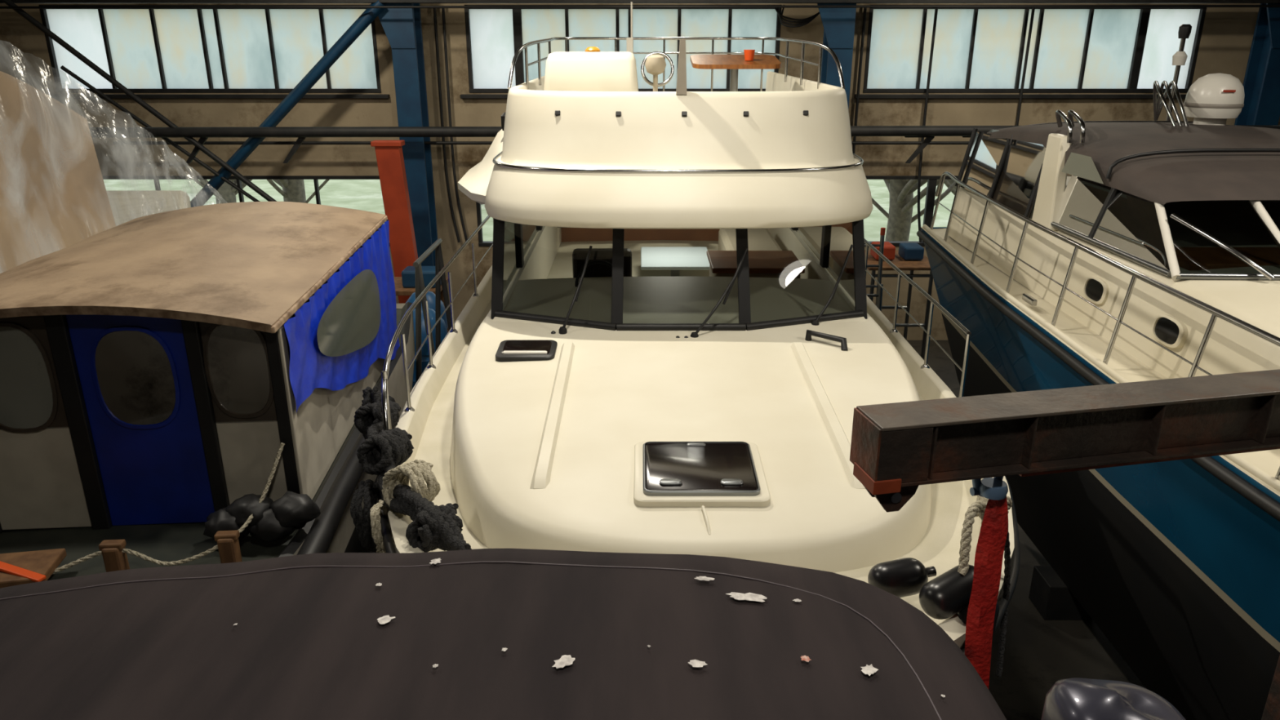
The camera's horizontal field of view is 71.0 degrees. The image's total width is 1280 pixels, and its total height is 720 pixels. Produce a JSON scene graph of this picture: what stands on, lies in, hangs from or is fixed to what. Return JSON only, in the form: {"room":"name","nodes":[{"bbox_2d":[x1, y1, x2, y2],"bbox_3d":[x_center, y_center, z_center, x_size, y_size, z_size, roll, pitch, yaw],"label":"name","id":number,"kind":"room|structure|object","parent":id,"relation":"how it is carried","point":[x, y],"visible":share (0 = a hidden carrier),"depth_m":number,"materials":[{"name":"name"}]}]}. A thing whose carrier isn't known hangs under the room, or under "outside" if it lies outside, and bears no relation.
{"room":"shipyard hall","nodes":[
{"label":"shipyard hall","id":0,"kind":"room"},
{"bbox_2d":[0,3,1260,4],"bbox_3d":[0.500,-7.431,15.562,29.000,2.380,0.300,0,20,0],"label":"band","id":1,"kind":"object","parent":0,"point":[0,3],"visible":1,"depth_m":15.81,"materials":[{"name":"paint"}]},
{"bbox_2d":[38,4,381,88],"bbox_3d":[-7.650,-5.577,16.123,5.900,1.490,0.120,0,20,0],"label":"window","id":2,"kind":"structure","parent":1,"relation":"attached to","point":[38,5],"depth_m":16.04,"materials":[{"name":"metal"}]},
{"bbox_2d":[45,8,112,88],"bbox_3d":[-10.075,-5.584,16.142,1.050,1.490,0.001,0,20,0],"label":"window","id":3,"kind":"structure","parent":2,"relation":"attached to","point":[81,28],"depth_m":16.11,"materials":[{"name":"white glass"}]},
{"bbox_2d":[102,8,162,88],"bbox_3d":[-9.100,-5.584,16.142,0.900,1.490,0.001,0,20,0],"label":"window","id":4,"kind":"structure","parent":2,"relation":"attached to","point":[129,31],"depth_m":16.14,"materials":[{"name":"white glass"}]},
{"bbox_2d":[201,8,224,88],"bbox_3d":[-7.660,-5.584,16.142,0.280,1.490,0.001,0,20,0],"label":"window","id":5,"kind":"structure","parent":2,"relation":"attached to","point":[207,14],"depth_m":16.14,"materials":[{"name":"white glass"}]},
{"bbox_2d":[269,8,327,88],"bbox_3d":[-6.125,-5.584,16.142,0.950,1.490,0.001,0,20,0],"label":"window","id":6,"kind":"structure","parent":2,"relation":"attached to","point":[296,33],"depth_m":16.11,"materials":[{"name":"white glass"}]},
{"bbox_2d":[322,8,377,88],"bbox_3d":[-5.175,-5.584,16.142,0.950,1.490,0.001,0,20,0],"label":"window","id":7,"kind":"structure","parent":2,"relation":"attached to","point":[355,68],"depth_m":16.17,"materials":[{"name":"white glass"}]},
{"bbox_2d":[464,4,782,88],"bbox_3d":[-0.300,-5.577,16.123,5.600,1.490,0.120,0,20,0],"label":"window","id":8,"kind":"structure","parent":1,"relation":"attached to","point":[468,5],"depth_m":15.96,"materials":[{"name":"metal"}]},
{"bbox_2d":[469,8,515,88],"bbox_3d":[-2.640,-5.584,16.142,0.920,1.490,0.001,0,20,0],"label":"window","id":9,"kind":"structure","parent":8,"relation":"attached to","point":[491,30],"depth_m":16.13,"materials":[{"name":"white glass"}]},
{"bbox_2d":[521,8,565,82],"bbox_3d":[-1.740,-5.584,16.142,0.880,1.490,0.001,0,20,0],"label":"window","id":10,"kind":"structure","parent":8,"relation":"attached to","point":[536,24],"depth_m":16.05,"materials":[{"name":"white glass"}]},
{"bbox_2d":[568,8,616,51],"bbox_3d":[-0.850,-5.584,16.142,0.900,1.490,0.001,0,20,0],"label":"window","id":11,"kind":"structure","parent":8,"relation":"attached to","point":[583,23],"depth_m":16.02,"materials":[{"name":"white glass"}]},
{"bbox_2d":[618,8,628,51],"bbox_3d":[-0.290,-5.584,16.142,0.220,1.490,0.001,0,20,0],"label":"window","id":12,"kind":"structure","parent":8,"relation":"attached to","point":[623,13],"depth_m":16.02,"materials":[{"name":"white glass"}]},
{"bbox_2d":[632,8,677,88],"bbox_3d":[0.260,-5.584,16.142,0.880,1.490,0.001,0,20,0],"label":"window","id":13,"kind":"structure","parent":8,"relation":"attached to","point":[646,23],"depth_m":16.07,"materials":[{"name":"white glass"}]},
{"bbox_2d":[680,8,728,88],"bbox_3d":[1.150,-5.584,16.142,0.900,1.490,0.001,0,20,0],"label":"window","id":14,"kind":"structure","parent":8,"relation":"attached to","point":[695,23],"depth_m":16.07,"materials":[{"name":"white glass"}]},
{"bbox_2d":[729,8,777,88],"bbox_3d":[2.050,-5.584,16.142,0.900,1.490,0.001,0,20,0],"label":"window","id":15,"kind":"structure","parent":8,"relation":"attached to","point":[745,23],"depth_m":16.06,"materials":[{"name":"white glass"}]},
{"bbox_2d":[862,7,1206,88],"bbox_3d":[7.025,-5.577,16.123,5.950,1.490,0.120,0,20,0],"label":"window","id":16,"kind":"structure","parent":1,"relation":"attached to","point":[869,7],"depth_m":16.04,"materials":[{"name":"metal"}]},
{"bbox_2d":[866,8,923,88],"bbox_3d":[4.550,-5.584,16.142,1.000,1.490,0.001,0,20,0],"label":"window","id":17,"kind":"structure","parent":16,"relation":"attached to","point":[895,35],"depth_m":16.14,"materials":[{"name":"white glass"}]},
{"bbox_2d":[919,8,973,88],"bbox_3d":[5.500,-5.584,16.142,0.900,1.490,0.001,0,20,0],"label":"window","id":18,"kind":"structure","parent":16,"relation":"attached to","point":[953,28],"depth_m":16.14,"materials":[{"name":"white glass"}]},
{"bbox_2d":[968,8,1024,88],"bbox_3d":[6.400,-5.584,16.142,0.900,1.490,0.001,0,20,0],"label":"window","id":19,"kind":"structure","parent":16,"relation":"attached to","point":[998,32],"depth_m":16.14,"materials":[{"name":"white glass"}]},
{"bbox_2d":[1018,8,1039,88],"bbox_3d":[6.985,-5.584,16.142,0.270,1.490,0.001,0,20,0],"label":"window","id":20,"kind":"structure","parent":16,"relation":"attached to","point":[1030,58],"depth_m":16.14,"materials":[{"name":"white glass"}]},
{"bbox_2d":[1033,8,1089,88],"bbox_3d":[7.560,-5.584,16.142,0.880,1.490,0.001,0,20,0],"label":"window","id":21,"kind":"structure","parent":16,"relation":"attached to","point":[1063,35],"depth_m":16.14,"materials":[{"name":"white glass"}]},
{"bbox_2d":[1081,8,1140,88],"bbox_3d":[8.475,-5.584,16.142,0.950,1.490,0.001,0,20,0],"label":"window","id":22,"kind":"structure","parent":16,"relation":"attached to","point":[1113,31],"depth_m":16.14,"materials":[{"name":"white glass"}]},
{"bbox_2d":[1137,8,1199,88],"bbox_3d":[9.475,-5.584,16.142,1.050,1.490,0.001,0,20,0],"label":"window","id":23,"kind":"structure","parent":16,"relation":"attached to","point":[1162,42],"depth_m":16.12,"materials":[{"name":"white glass"}]},
{"bbox_2d":[44,93,1279,175],"bbox_3d":[0.500,-4.202,16.705,29.000,1.490,0.300,0,20,0],"label":"band","id":24,"kind":"object","parent":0,"point":[265,159],"visible":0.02,"depth_m":16.47,"materials":[{"name":"paint"}]},
{"bbox_2d":[0,4,56,93],"bbox_3d":[-12.300,-5.607,16.208,3.400,1.490,0.300,0,20,0],"label":"wall","id":25,"kind":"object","parent":24,"relation":"on","point":[24,45],"visible":0.6,"depth_m":16.07,"materials":[{"name":"paint"}]},
{"bbox_2d":[55,88,381,93],"bbox_3d":[-7.650,-4.908,16.360,5.900,0.070,0.160,0,20,0],"label":"frame","id":26,"kind":"object","parent":24,"relation":"on","point":[58,91],"visible":0.91,"depth_m":16.29,"materials":[{"name":"metal"}]},
{"bbox_2d":[153,8,208,88],"bbox_3d":[-8.225,-5.584,16.142,0.850,1.490,0.001,0,20,0],"label":"pane","id":27,"kind":"object","parent":26,"relation":"attached to","point":[179,33],"visible":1,"depth_m":16.14,"materials":[{"name":"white glass"}]},
{"bbox_2d":[217,8,275,88],"bbox_3d":[-7.060,-5.584,16.142,0.920,1.490,0.001,0,20,0],"label":"pane","id":28,"kind":"object","parent":26,"relation":"attached to","point":[244,32],"visible":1,"depth_m":16.14,"materials":[{"name":"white glass"}]},
{"bbox_2d":[50,93,390,98],"bbox_3d":[-7.650,-4.785,16.298,6.200,0.070,0.140,0,20,0],"label":"trim","id":29,"kind":"structure","parent":24,"relation":"attached to","point":[74,95],"depth_m":16.24,"materials":[{"name":"metal"}]},
{"bbox_2d":[102,175,379,204],"bbox_3d":[-7.650,-2.838,17.093,5.900,1.340,0.120,0,20,0],"label":"window","id":30,"kind":"structure","parent":24,"relation":"attached to","point":[104,177],"depth_m":16.83,"materials":[{"name":"metal"}]},
{"bbox_2d":[374,4,469,93],"bbox_3d":[-3.900,-5.607,16.208,1.600,1.490,0.300,0,20,0],"label":"wall","id":31,"kind":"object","parent":24,"relation":"on","point":[455,18],"visible":0.64,"depth_m":16.08,"materials":[{"name":"paint"}]},
{"bbox_2d":[460,93,507,98],"bbox_3d":[-0.300,-4.785,16.298,5.900,0.070,0.140,0,20,0],"label":"trim","id":32,"kind":"structure","parent":24,"relation":"attached to","point":[462,95],"depth_m":16.23,"materials":[{"name":"metal"}]},
{"bbox_2d":[469,88,765,93],"bbox_3d":[-0.300,-4.908,16.360,5.600,0.070,0.160,0,20,0],"label":"frame","id":33,"kind":"object","parent":24,"relation":"on","point":[471,91],"visible":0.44,"depth_m":16.28,"materials":[{"name":"metal"}]},
{"bbox_2d":[778,4,869,93],"bbox_3d":[3.275,-5.607,16.208,1.550,1.490,0.300,0,20,0],"label":"wall","id":34,"kind":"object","parent":24,"relation":"on","point":[813,31],"visible":0.36,"depth_m":16.04,"materials":[{"name":"paint"}]},
{"bbox_2d":[865,175,1071,242],"bbox_3d":[7.025,-2.838,17.093,5.950,1.340,0.120,0,20,0],"label":"window frame","id":35,"kind":"structure","parent":24,"relation":"attached to","point":[868,177],"depth_m":16.88,"materials":[{"name":"metal"}]},
{"bbox_2d":[853,93,1186,98],"bbox_3d":[7.025,-4.785,16.298,6.250,0.070,0.140,0,20,0],"label":"trim","id":36,"kind":"structure","parent":24,"relation":"attached to","point":[861,95],"depth_m":16.24,"materials":[{"name":"metal"}]},
{"bbox_2d":[862,88,1189,93],"bbox_3d":[7.025,-4.908,16.360,5.950,0.070,0.160,0,20,0],"label":"frame","id":37,"kind":"object","parent":24,"relation":"on","point":[864,91],"visible":0.77,"depth_m":16.29,"materials":[{"name":"metal"}]},
{"bbox_2d":[1191,7,1259,84],"bbox_3d":[10.750,-5.607,16.208,1.500,1.490,0.300,0,20,0],"label":"wall","id":38,"kind":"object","parent":24,"relation":"on","point":[1228,33],"visible":0.33,"depth_m":16.02,"materials":[{"name":"paint"}]},
{"bbox_2d":[394,340,1146,719],"bbox_3d":[0.500,3.370,7.559,29.000,0.200,24.000,0,20,0],"label":"floor","id":39,"kind":"structure","parent":0,"point":[1039,652],"depth_m":8.78,"materials":[{"name":"concrete"}]},
{"bbox_2d":[0,44,204,273],"bbox_3d":[-7.452,-0.663,9.634,6.189,6.119,7.486,0,20,0],"label":"plastic sheeting","id":40,"kind":"object","parent":39,"relation":"on","point":[54,196],"visible":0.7,"depth_m":8.70,"materials":[{"name":"grey"}]},
{"bbox_2d":[0,201,414,588],"bbox_3d":[-3.131,1.215,6.930,2.440,4.282,6.750,-2,20,-4],"label":"boat","id":41,"kind":"object","parent":39,"relation":"on","point":[181,387],"visible":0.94,"depth_m":5.27,"materials":[{"name":"white paint"}]},
{"bbox_2d":[370,140,417,303],"bbox_3d":[-4.075,-1.705,15.521,0.689,4.068,0.260,0,20,0],"label":"steel post","id":42,"kind":"object","parent":39,"relation":"on","point":[389,155],"visible":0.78,"depth_m":15.09,"materials":[{"name":"metal"}]},
{"bbox_2d":[393,266,448,333],"bbox_3d":[-4.300,-0.531,14.876,2.200,2.270,0.900,0,20,0],"label":"workbench","id":43,"kind":"object","parent":39,"relation":"on","point":[405,285],"visible":0.08,"depth_m":14.30,"materials":[{"name":"brown wood"}]},
{"bbox_2d":[404,290,448,328],"bbox_3d":[-3.150,0.026,13.376,0.640,2.220,0.640,0,20,0],"label":"drum","id":44,"kind":"object","parent":39,"relation":"on","point":[430,296],"visible":0.05,"depth_m":12.96,"materials":[{"name":"plastic"}]},
{"bbox_2d":[412,306,447,388],"bbox_3d":[-2.950,0.327,12.528,0.640,2.220,0.640,0,20,0],"label":"drum","id":45,"kind":"object","parent":39,"relation":"on","point":[424,349],"visible":0.13,"depth_m":12.08,"materials":[{"name":"plastic"}]},
{"bbox_2d":[413,238,452,382],"bbox_3d":[-2.350,0.393,10.535,0.557,3.431,1.200,0,20,0],"label":"trestle","id":46,"kind":"object","parent":39,"relation":"on","point":[439,264],"visible":0.48,"depth_m":9.93,"materials":[{"name":"metal"}]},
{"bbox_2d":[0,548,1006,719],"bbox_3d":[-2.070,2.984,1.841,5.761,4.345,2.912,0,20,0],"label":"boat","id":47,"kind":"object","parent":39,"relation":"on","point":[479,633],"visible":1,"depth_m":2.05,"materials":[{"name":"black fabric"}]},
{"bbox_2d":[1040,677,1186,719],"bbox_3d":[1.228,1.716,2.692,0.755,1.768,0.350,0,20,0],"label":"outboard motor","id":48,"kind":"object","parent":47,"relation":"attached to","point":[1074,698],"visible":1,"depth_m":2.41,"materials":[{"name":"black plastic"}]},
{"bbox_2d":[0,0,1279,266],"bbox_3d":[0.500,-4.186,15.865,28.000,8.500,1.145,0,20,0],"label":"frame","id":49,"kind":"object","parent":39,"relation":"on","point":[400,20],"visible":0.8,"depth_m":15.41,"materials":[{"name":"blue metal"}]},
{"bbox_2d":[389,246,947,340],"bbox_3d":[0.500,-1.341,17.718,29.000,1.900,0.300,0,20,0],"label":"band","id":50,"kind":"object","parent":39,"relation":"on","point":[461,268],"visible":0.02,"depth_m":17.54,"materials":[{"name":"paint"}]},
{"bbox_2d":[432,175,478,246],"bbox_3d":[-3.900,-2.869,17.178,1.600,1.340,0.300,0,20,0],"label":"wall","id":51,"kind":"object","parent":50,"relation":"on","point":[445,225],"visible":0.29,"depth_m":17.05,"materials":[{"name":"paint"}]},
{"bbox_2d":[478,240,493,246],"bbox_3d":[-0.300,-2.240,17.305,5.600,0.070,0.160,0,20,0],"label":"frame","id":52,"kind":"object","parent":50,"relation":"on","point":[485,243],"visible":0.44,"depth_m":17.23,"materials":[{"name":"metal"}]},
{"bbox_2d":[864,240,924,246],"bbox_3d":[7.025,-2.240,17.305,5.950,0.070,0.160,0,20,0],"label":"frame","id":53,"kind":"object","parent":50,"relation":"on","point":[895,243],"visible":0.02,"depth_m":17.24,"materials":[{"name":"metal"}]},
{"bbox_2d":[376,1,1019,654],"bbox_3d":[0.300,-0.390,8.815,4.118,6.050,12.322,0,20,0],"label":"motor yacht","id":54,"kind":"object","parent":39,"relation":"on","point":[672,338],"visible":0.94,"depth_m":6.41,"materials":[{"name":"plastic"}]},
{"bbox_2d":[350,386,471,552],"bbox_3d":[-1.306,0.740,4.739,0.431,0.672,1.879,-9,21,-24],"label":"boat fenders","id":55,"kind":"object","parent":54,"relation":"attached to","point":[382,453],"visible":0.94,"depth_m":4.47,"materials":[{"name":"black rubber"}]},
{"bbox_2d":[501,112,505,130],"bbox_3d":[-1.200,-2.163,8.145,0.120,0.160,0.120,0,20,0],"label":"light","id":56,"kind":"object","parent":54,"relation":"attached to","point":[503,117],"depth_m":8.10,"materials":[{"name":"black plastic"}]},
{"bbox_2d":[743,49,755,60],"bbox_3d":[1.060,-2.958,8.712,0.110,0.100,0.110,0,20,0],"label":"cup","id":57,"kind":"object","parent":54,"relation":"on","point":[748,54],"depth_m":8.68,"materials":[{"name":"plastic"}]},
{"bbox_2d":[867,495,1012,676],"bbox_3d":[1.305,1.192,3.754,0.652,1.261,0.483,-12,23,-31],"label":"boat fenders","id":58,"kind":"object","parent":54,"relation":"attached to","point":[948,594],"visible":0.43,"depth_m":3.58,"materials":[{"name":"rubber"}]},
{"bbox_2d":[866,284,883,311],"bbox_3d":[2.750,0.481,11.150,0.360,2.855,0.352,0,20,0],"label":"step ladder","id":59,"kind":"object","parent":39,"relation":"on","point":[879,295],"visible":0.06,"depth_m":10.84,"materials":[{"name":"grey metal"}]},
{"bbox_2d":[864,227,885,306],"bbox_3d":[3.200,-0.320,12.964,0.468,3.152,0.305,0,20,0],"label":"step ladder","id":60,"kind":"object","parent":39,"relation":"on","point":[881,245],"visible":0.11,"depth_m":12.67,"materials":[{"name":"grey metal"}]},
{"bbox_2d":[864,241,933,359],"bbox_3d":[4.050,-0.615,14.634,1.100,2.590,1.200,0,20,0],"label":"trestle","id":61,"kind":"object","parent":39,"relation":"on","point":[909,256],"visible":0.55,"depth_m":14.06,"materials":[{"name":"metal"}]},
{"bbox_2d":[876,426,933,483],"bbox_3d":[1.750,2.224,3.736,2.143,4.503,0.340,-3,20,-8],"label":"beam","id":62,"kind":"structure","parent":39,"relation":"on","point":[904,455],"depth_m":2.71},
{"bbox_2d":[856,368,1279,431],"bbox_3d":[1.702,0.107,2.952,2.050,0.012,0.180,-4,20,-12],"label":"flange","id":63,"kind":"object","parent":62,"relation":"on","point":[1082,399],"visible":1,"depth_m":2.86,"materials":[{"name":"metal"}]},
{"bbox_2d":[901,436,1279,487],"bbox_3d":[1.731,0.286,3.022,1.990,0.013,0.180,-4,20,-12],"label":"flange","id":64,"kind":"object","parent":62,"relation":"attached to","point":[1242,445],"visible":0.44,"depth_m":2.90,"materials":[{"name":"metal"}]},
{"bbox_2d":[862,484,875,497],"bbox_3d":[0.772,0.387,2.892,0.169,0.110,0.020,-4,20,-12],"label":"plate","id":65,"kind":"object","parent":64,"relation":"attached to","point":[868,491],"visible":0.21,"depth_m":2.89,"materials":[{"name":"metal"}]},
{"bbox_2d":[853,462,902,495],"bbox_3d":[0.738,0.364,2.798,0.092,0.045,0.144,-4,20,-12],"label":"plate","id":66,"kind":"object","parent":64,"relation":"attached to","point":[893,486],"visible":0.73,"depth_m":2.74,"materials":[{"name":"red metal"}]},
{"bbox_2d":[874,484,919,511],"bbox_3d":[0.794,0.419,2.800,0.169,0.110,0.020,-4,20,-12],"label":"lug plate","id":67,"kind":"object","parent":64,"relation":"attached to","point":[907,492],"visible":0.55,"depth_m":2.80,"materials":[{"name":"brown metal"}]},
{"bbox_2d":[891,493,902,502],"bbox_3d":[0.797,0.429,2.789,0.035,0.036,0.008,0,20,0],"label":"lug hole","id":68,"kind":"object","parent":67,"relation":"attached to","point":[896,497],"depth_m":2.79,"materials":[{"name":"black metal"}]},
{"bbox_2d":[964,475,1008,688],"bbox_3d":[0.996,2.318,3.680,0.515,4.313,0.117,12,23,31],"label":"sling","id":69,"kind":"object","parent":64,"relation":"hanging from","point":[990,546],"visible":0.64,"depth_m":2.97,"materials":[{"name":"red fabric"}]},
{"bbox_2d":[933,394,1279,472],"bbox_3d":[1.710,0.210,2.947,2.050,0.180,0.010,-4,20,-12],"label":"web","id":70,"kind":"object","parent":64,"relation":"attached to","point":[1000,442],"visible":0.57,"depth_m":2.90,"materials":[{"name":"metal"}]},
{"bbox_2d":[849,407,881,481],"bbox_3d":[0.696,0.266,2.777,0.008,0.185,0.180,-4,20,-12],"label":"plate","id":71,"kind":"object","parent":70,"relation":"attached to","point":[866,436],"visible":1,"depth_m":2.76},
{"bbox_2d":[927,426,937,479],"bbox_3d":[0.880,0.257,2.816,0.008,0.180,0.170,-4,20,-12],"label":"stiffener","id":72,"kind":"object","parent":70,"relation":"attached to","point":[935,428],"visible":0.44,"depth_m":2.74,"materials":[{"name":"metal"}]},
{"bbox_2d":[1021,417,1038,468],"bbox_3d":[1.212,0.233,2.884,0.008,0.180,0.170,-4,20,-12],"label":"stiffener","id":73,"kind":"object","parent":70,"relation":"attached to","point":[1032,424],"visible":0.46,"depth_m":2.82,"materials":[{"name":"metal"}]},
{"bbox_2d":[1145,404,1166,455],"bbox_3d":[1.662,0.200,2.976,0.008,0.180,0.170,-4,20,-12],"label":"stiffener","id":74,"kind":"object","parent":70,"relation":"attached to","point":[1158,413],"visible":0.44,"depth_m":2.91,"materials":[{"name":"metal"}]},
{"bbox_2d":[1252,395,1275,444],"bbox_3d":[2.072,0.170,3.060,0.008,0.180,0.170,-4,20,-12],"label":"stiffener","id":75,"kind":"object","parent":70,"relation":"attached to","point":[1268,402],"visible":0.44,"depth_m":3.00,"materials":[{"name":"metal"}]},
{"bbox_2d":[1018,446,1279,476],"bbox_3d":[1.970,0.310,3.086,1.500,0.025,0.040,-4,20,-12],"label":"bar","id":76,"kind":"object","parent":64,"relation":"attached to","point":[1275,447],"visible":0.21,"depth_m":3.02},
{"bbox_2d":[916,24,1279,719],"bbox_3d":[4.373,1.067,5.152,3.214,5.750,10.600,0,20,0],"label":"cabin cruiser","id":77,"kind":"object","parent":39,"relation":"on","point":[1157,257],"visible":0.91,"depth_m":6.20,"materials":[{"name":"white plastic"}]},
{"bbox_2d":[960,131,1045,218],"bbox_3d":[3.340,-1.775,8.309,0.120,0.600,1.851,0,20,1],"label":"boat windshield","id":78,"kind":"object","parent":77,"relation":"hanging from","point":[1006,167],"depth_m":8.18,"materials":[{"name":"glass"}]},
{"bbox_2d":[1177,24,1191,38],"bbox_3d":[4.900,-2.956,8.077,0.100,0.120,0.100,0,20,0],"label":"light","id":79,"kind":"object","parent":77,"relation":"attached to","point":[1184,30],"depth_m":8.05,"materials":[{"name":"black plastic"}]},
{"bbox_2d":[1261,655,1279,719],"bbox_3d":[2.640,2.277,3.904,0.160,4.300,0.160,0,20,0],"label":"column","id":80,"kind":"structure","parent":39,"relation":"on","point":[1272,708],"depth_m":3.62,"materials":[{"name":"metal"}]},
{"label":"outside","id":81,"kind":"structure","parent":0,"visible":0},
{"bbox_2d":[103,179,954,240],"bbox_3d":[0.000,-9.081,42.719,90.000,0.200,50.000,0,20,0],"label":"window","id":82,"kind":"structure","parent":81,"point":[357,194],"depth_m":34.57,"materials":[{"name":"glass"}]},
{"bbox_2d":[196,179,252,204],"bbox_3d":[-12.452,-5.926,26.925,4.048,4.434,3.058,-16,25,-38],"label":"bare tree","id":83,"kind":"object","parent":82,"relation":"on","point":[226,193],"visible":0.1,"depth_m":26.67,"materials":[{"name":"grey plant"}]},
{"bbox_2d":[266,179,328,203],"bbox_3d":[-9.502,-5.155,23.179,5.441,5.477,3.175,7,21,20],"label":"bare tree","id":84,"kind":"object","parent":82,"relation":"on","point":[293,190],"visible":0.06,"depth_m":23.64,"materials":[{"name":"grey plant"}]},
{"bbox_2d":[871,179,955,240],"bbox_3d":[6.731,-4.469,21.802,3.856,5.107,3.536,14,24,35],"label":"bare tree","id":85,"kind":"object","parent":82,"relation":"on","point":[902,201],"visible":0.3,"depth_m":21.82,"materials":[{"name":"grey plant"}]},
{"bbox_2d":[943,179,956,195],"bbox_3d":[9.037,-5.502,24.356,3.716,5.344,4.001,8,21,22],"label":"bare tree","id":86,"kind":"object","parent":82,"relation":"on","point":[948,183],"visible":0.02,"depth_m":24.61,"materials":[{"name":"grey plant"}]},
{"bbox_3d":[-0.300,-3.437,16.881,5.600,0.070,0.120,0,20,0],"label":"window","id":87,"kind":"structure","parent":0,"visible":0},
{"bbox_2d":[475,201,483,242],"bbox_3d":[-3.065,-2.838,17.093,0.070,1.340,0.120,0,20,0],"label":"frame","id":88,"kind":"object","parent":87,"relation":"attached to","point":[478,205],"visible":0.56,"depth_m":17.11,"materials":[{"name":"metal"}]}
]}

